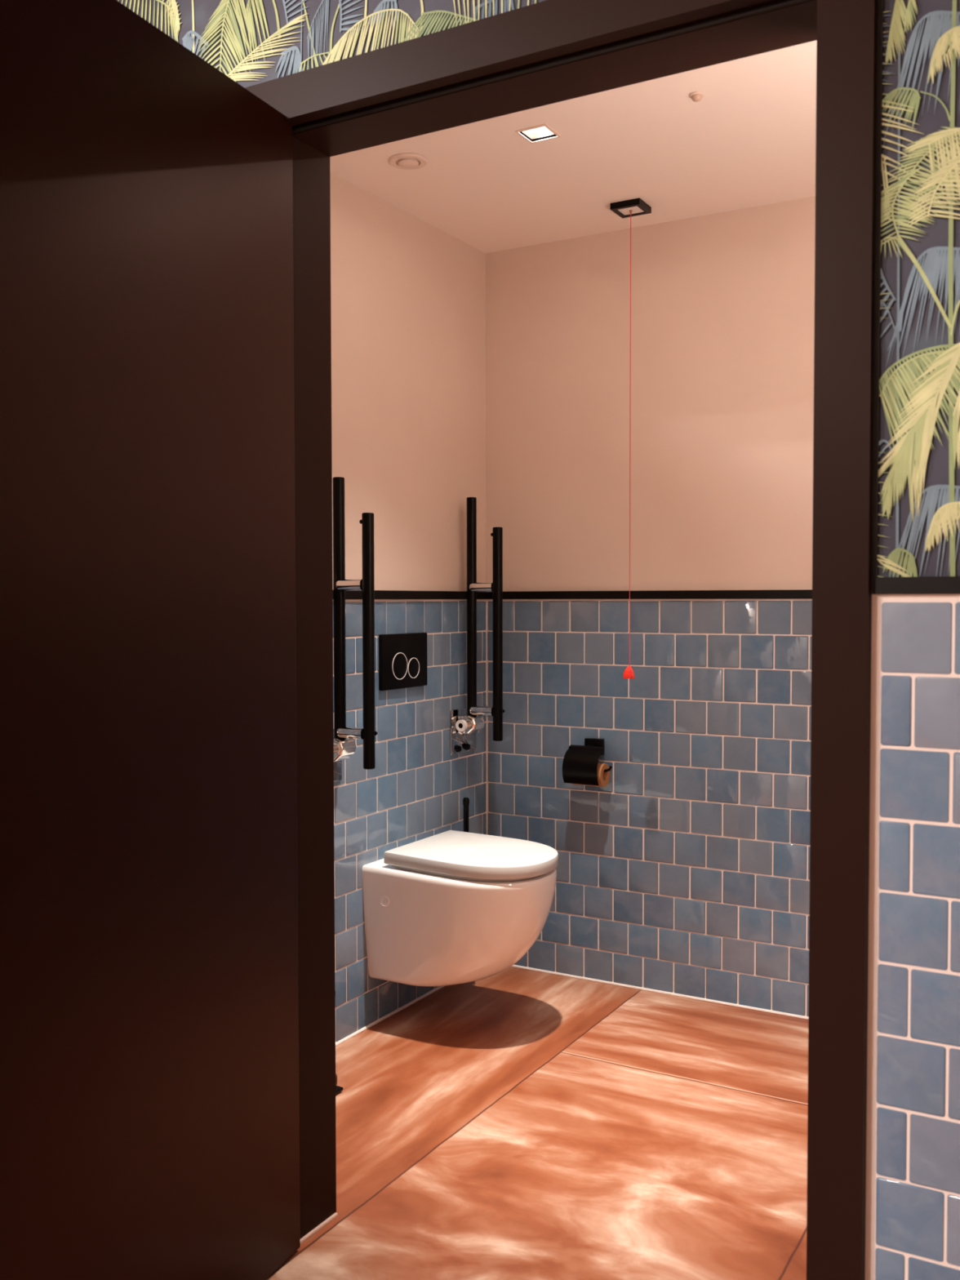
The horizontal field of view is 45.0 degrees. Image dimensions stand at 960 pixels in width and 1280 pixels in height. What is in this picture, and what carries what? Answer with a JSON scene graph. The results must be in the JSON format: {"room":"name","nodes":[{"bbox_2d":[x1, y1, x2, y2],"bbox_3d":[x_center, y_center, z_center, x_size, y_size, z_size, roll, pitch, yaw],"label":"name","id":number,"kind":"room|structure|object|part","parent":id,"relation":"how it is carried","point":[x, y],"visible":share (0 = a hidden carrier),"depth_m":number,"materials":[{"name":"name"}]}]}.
{"room":"public restroom","nodes":[
{"label":"public restroom","id":0,"kind":"room"},
{"bbox_2d":[329,172,486,1042],"bbox_3d":[-0.391,-0.078,3.364,0.161,2.401,1.760,1,2,30],"label":"wall","id":1,"kind":"structure","parent":0,"point":[408,295],"depth_m":3.48,"materials":[{"name":"beige paint"}]},
{"bbox_2d":[333,476,377,781],"bbox_3d":[-0.359,-0.022,3.101,0.160,0.830,0.160,1,2,30],"label":"grab rail","id":2,"kind":"object","parent":1,"relation":"attached to","point":[344,746],"visible":0.67,"depth_m":3.10,"materials":[{"name":"black metal"}]},
{"bbox_3d":[-0.425,0.319,3.151,0.005,0.146,0.160,1,2,30],"label":"wall plate","id":3,"kind":"part","parent":2,"relation":"part of","materials":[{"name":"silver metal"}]},
{"bbox_2d":[335,986,444,1046],"bbox_3d":[-0.367,1.124,3.284,0.010,0.010,1.570,1,2,30],"label":"baseboard","id":4,"kind":"structure","parent":1,"relation":"attached to","point":[415,1000],"depth_m":3.43,"materials":[{"name":"white plastic"}]},
{"bbox_2d":[378,632,426,690],"bbox_3d":[-0.228,0.062,3.477,0.014,0.164,0.246,1,2,30],"label":"flush plate","id":5,"kind":"object","parent":1,"relation":"attached to","point":[402,657],"visible":1,"depth_m":3.46,"materials":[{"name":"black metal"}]},
{"bbox_2d":[345,590,487,599],"bbox_3d":[-0.368,-0.127,3.240,0.013,0.026,1.570,1,2,30],"label":"trim","id":6,"kind":"structure","parent":1,"relation":"attached to","point":[379,594],"depth_m":3.53,"materials":[{"name":"black"}]},
{"bbox_2d":[362,830,558,986],"bbox_3d":[-0.024,0.790,3.362,0.507,0.386,0.390,1,2,30],"label":"toilet","id":7,"kind":"object","parent":1,"relation":"attached to","point":[450,907],"visible":1,"depth_m":3.22,"materials":[{"name":"white ceramic"}]},
{"bbox_3d":[0.005,0.645,3.341,0.394,0.016,0.346,1,2,30],"label":"seat","id":8,"kind":"part","parent":7,"relation":"part of","materials":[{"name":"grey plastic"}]},
{"bbox_3d":[0.006,0.621,3.339,0.438,0.047,0.373,1,2,30],"label":"lid","id":9,"kind":"part","parent":7,"relation":"part of","materials":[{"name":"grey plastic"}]},
{"bbox_2d":[462,797,469,832],"bbox_3d":[-0.057,0.738,3.697,0.111,0.475,0.080,1,2,30],"label":"toilet brush","id":10,"kind":"object","parent":1,"relation":"attached to","point":[465,800],"visible":0.19,"depth_m":3.68,"materials":[{"name":"black metal"}]},
{"bbox_2d":[450,497,504,755],"bbox_3d":[0.010,-0.044,3.741,0.160,0.830,0.170,1,2,30],"label":"grab rail","id":11,"kind":"object","parent":1,"relation":"attached to","point":[465,722],"visible":1,"depth_m":3.72,"materials":[{"name":"black metal"}]},
{"bbox_2d":[455,720,467,731],"bbox_3d":[-0.059,0.274,3.700,0.037,0.037,0.012,1,2,30],"label":"washer","id":12,"kind":"object","parent":11,"relation":"in","point":[460,725],"depth_m":3.70,"materials":[{"name":"white plastic"}]},
{"bbox_3d":[-0.054,0.296,3.795,0.005,0.146,0.160,1,2,30],"label":"wall plate","id":13,"kind":"part","parent":11,"relation":"part of","materials":[{"name":"silver metal"}]},
{"bbox_2d":[265,966,808,1279],"bbox_3d":[-0.043,1.249,1.167,5.600,0.100,5.500,1,2,30],"label":"floor","id":14,"kind":"structure","parent":0,"point":[513,1123],"depth_m":2.67,"materials":[{"name":"marbled reddish stone tile"},{"name":"grout"}]},
{"bbox_2d":[334,990,342,1094],"bbox_3d":[-0.444,1.004,2.946,0.205,0.266,0.180,1,2,30],"label":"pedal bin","id":15,"kind":"object","parent":14,"relation":"on","point":[338,1089],"visible":0.07,"depth_m":2.92,"materials":[{"name":"black metal"}]},
{"bbox_2d":[116,0,959,1279],"bbox_3d":[0.363,-0.185,1.826,5.600,2.720,0.144,1,2,30],"label":"wall","id":16,"kind":"structure","parent":0,"point":[913,1194],"depth_m":1.62,"materials":[{"name":"multicoloured paper"}]},
{"bbox_2d":[0,0,884,1279],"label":"door","id":17,"kind":"structure","parent":16,"relation":"in","point":[167,1002],"depth_m":1.77,"materials":[{"name":"black paint"}]},
{"bbox_2d":[874,576,959,594],"bbox_3d":[1.657,-0.056,1.004,2.534,0.024,0.015,1,2,30],"label":"trim","id":18,"kind":"structure","parent":16,"relation":"attached to","point":[922,584],"depth_m":1.60,"materials":[{"name":"black"}]},
{"bbox_2d":[329,40,816,253],"bbox_3d":[0.577,-1.310,2.762,2.400,0.100,1.760,1,2,30],"label":"ceiling","id":19,"kind":"structure","parent":0,"point":[749,141],"depth_m":3.06,"materials":[{"name":"beige paint"}]},
{"bbox_2d":[388,153,427,169],"bbox_3d":[-0.190,-1.264,3.065,0.104,0.019,0.104,1,2,30],"label":"ceiling vent","id":20,"kind":"object","parent":19,"relation":"in","point":[407,161],"visible":1,"depth_m":3.05,"materials":[{"name":"beige"}]},
{"bbox_2d":[515,123,560,143],"bbox_3d":[0.145,-1.282,2.885,0.085,0.044,0.085,1,2,30],"label":"recessed light","id":21,"kind":"object","parent":19,"relation":"in","point":[542,132],"visible":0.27,"depth_m":2.91,"materials":[{"name":"beige"}]},
{"bbox_2d":[609,198,651,679],"bbox_3d":[0.446,-0.583,3.439,0.092,1.398,0.092,1,2,30],"label":"pull cord","id":22,"kind":"object","parent":19,"relation":"hanging from","point":[637,206],"visible":1,"depth_m":3.42,"materials":[{"name":"red plastic"}]},
{"bbox_3d":[0.449,0.096,3.465,0.036,0.037,0.033,1,2,30],"label":"pull handle","id":23,"kind":"part","parent":22,"relation":"part of","materials":[{"name":"red plastic"}]},
{"bbox_3d":[0.446,-0.589,3.439,0.002,1.343,0.002,1,2,30],"label":"cord","id":24,"kind":"part","parent":22,"relation":"part of","materials":[{"name":"red plastic"}]},
{"bbox_3d":[0.445,-1.273,3.415,0.092,0.018,0.092,1,2,30],"label":"frame","id":25,"kind":"part","parent":22,"relation":"part of","materials":[{"name":"black metal"}]},
{"bbox_2d":[617,206,644,215],"bbox_3d":[0.445,-1.274,3.415,0.066,0.014,0.066,1,2,30],"label":"switch plate","id":26,"kind":"object","parent":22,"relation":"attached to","point":[622,211],"depth_m":3.42,"materials":[{"name":"white plastic"}]},
{"bbox_2d":[689,91,704,102],"bbox_3d":[0.499,-1.248,2.666,0.033,0.016,0.033,1,2,30],"label":"sensor","id":27,"kind":"object","parent":19,"relation":"attached to","point":[696,96],"visible":1,"depth_m":2.66,"materials":[{"name":"beige"}]},
{"bbox_2d":[485,195,815,1016],"bbox_3d":[0.970,-0.084,3.485,2.400,2.401,0.192,1,2,30],"label":"wall","id":28,"kind":"structure","parent":0,"point":[687,873],"depth_m":3.61,"materials":[{"name":"beige paint"}]},
{"bbox_2d":[562,737,612,786],"bbox_3d":[0.351,0.387,3.687,0.154,0.137,0.107,1,2,30],"label":"toilet roll holder","id":29,"kind":"object","parent":28,"relation":"attached to","point":[580,764],"visible":1,"depth_m":3.66,"materials":[{"name":"black metal"}]},
{"bbox_2d":[573,763,609,786],"bbox_3d":[0.350,0.427,3.692,0.108,0.074,0.074,1,2,30],"label":"toilet roll","id":30,"kind":"object","parent":29,"relation":"hanging from","point":[603,778],"visible":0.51,"depth_m":3.66,"materials":[{"name":"brown paper"}]},
{"bbox_3d":[0.353,0.380,3.691,0.154,0.073,0.019,1,2,30],"label":"roll arm","id":31,"kind":"part","parent":29,"relation":"part of","materials":[{"name":"black metal"}]},
{"bbox_2d":[487,589,812,599],"bbox_3d":[0.905,-0.135,3.410,2.024,0.026,0.013,1,2,30],"label":"trim","id":32,"kind":"structure","parent":28,"relation":"attached to","point":[797,593],"depth_m":3.60,"materials":[{"name":"black"}]},
{"bbox_2d":[511,964,808,1019],"bbox_3d":[0.907,1.116,3.454,2.040,0.010,0.010,1,2,30],"label":"baseboard","id":33,"kind":"structure","parent":28,"relation":"attached to","point":[513,966],"depth_m":3.64,"materials":[{"name":"white plastic"}]}
]}

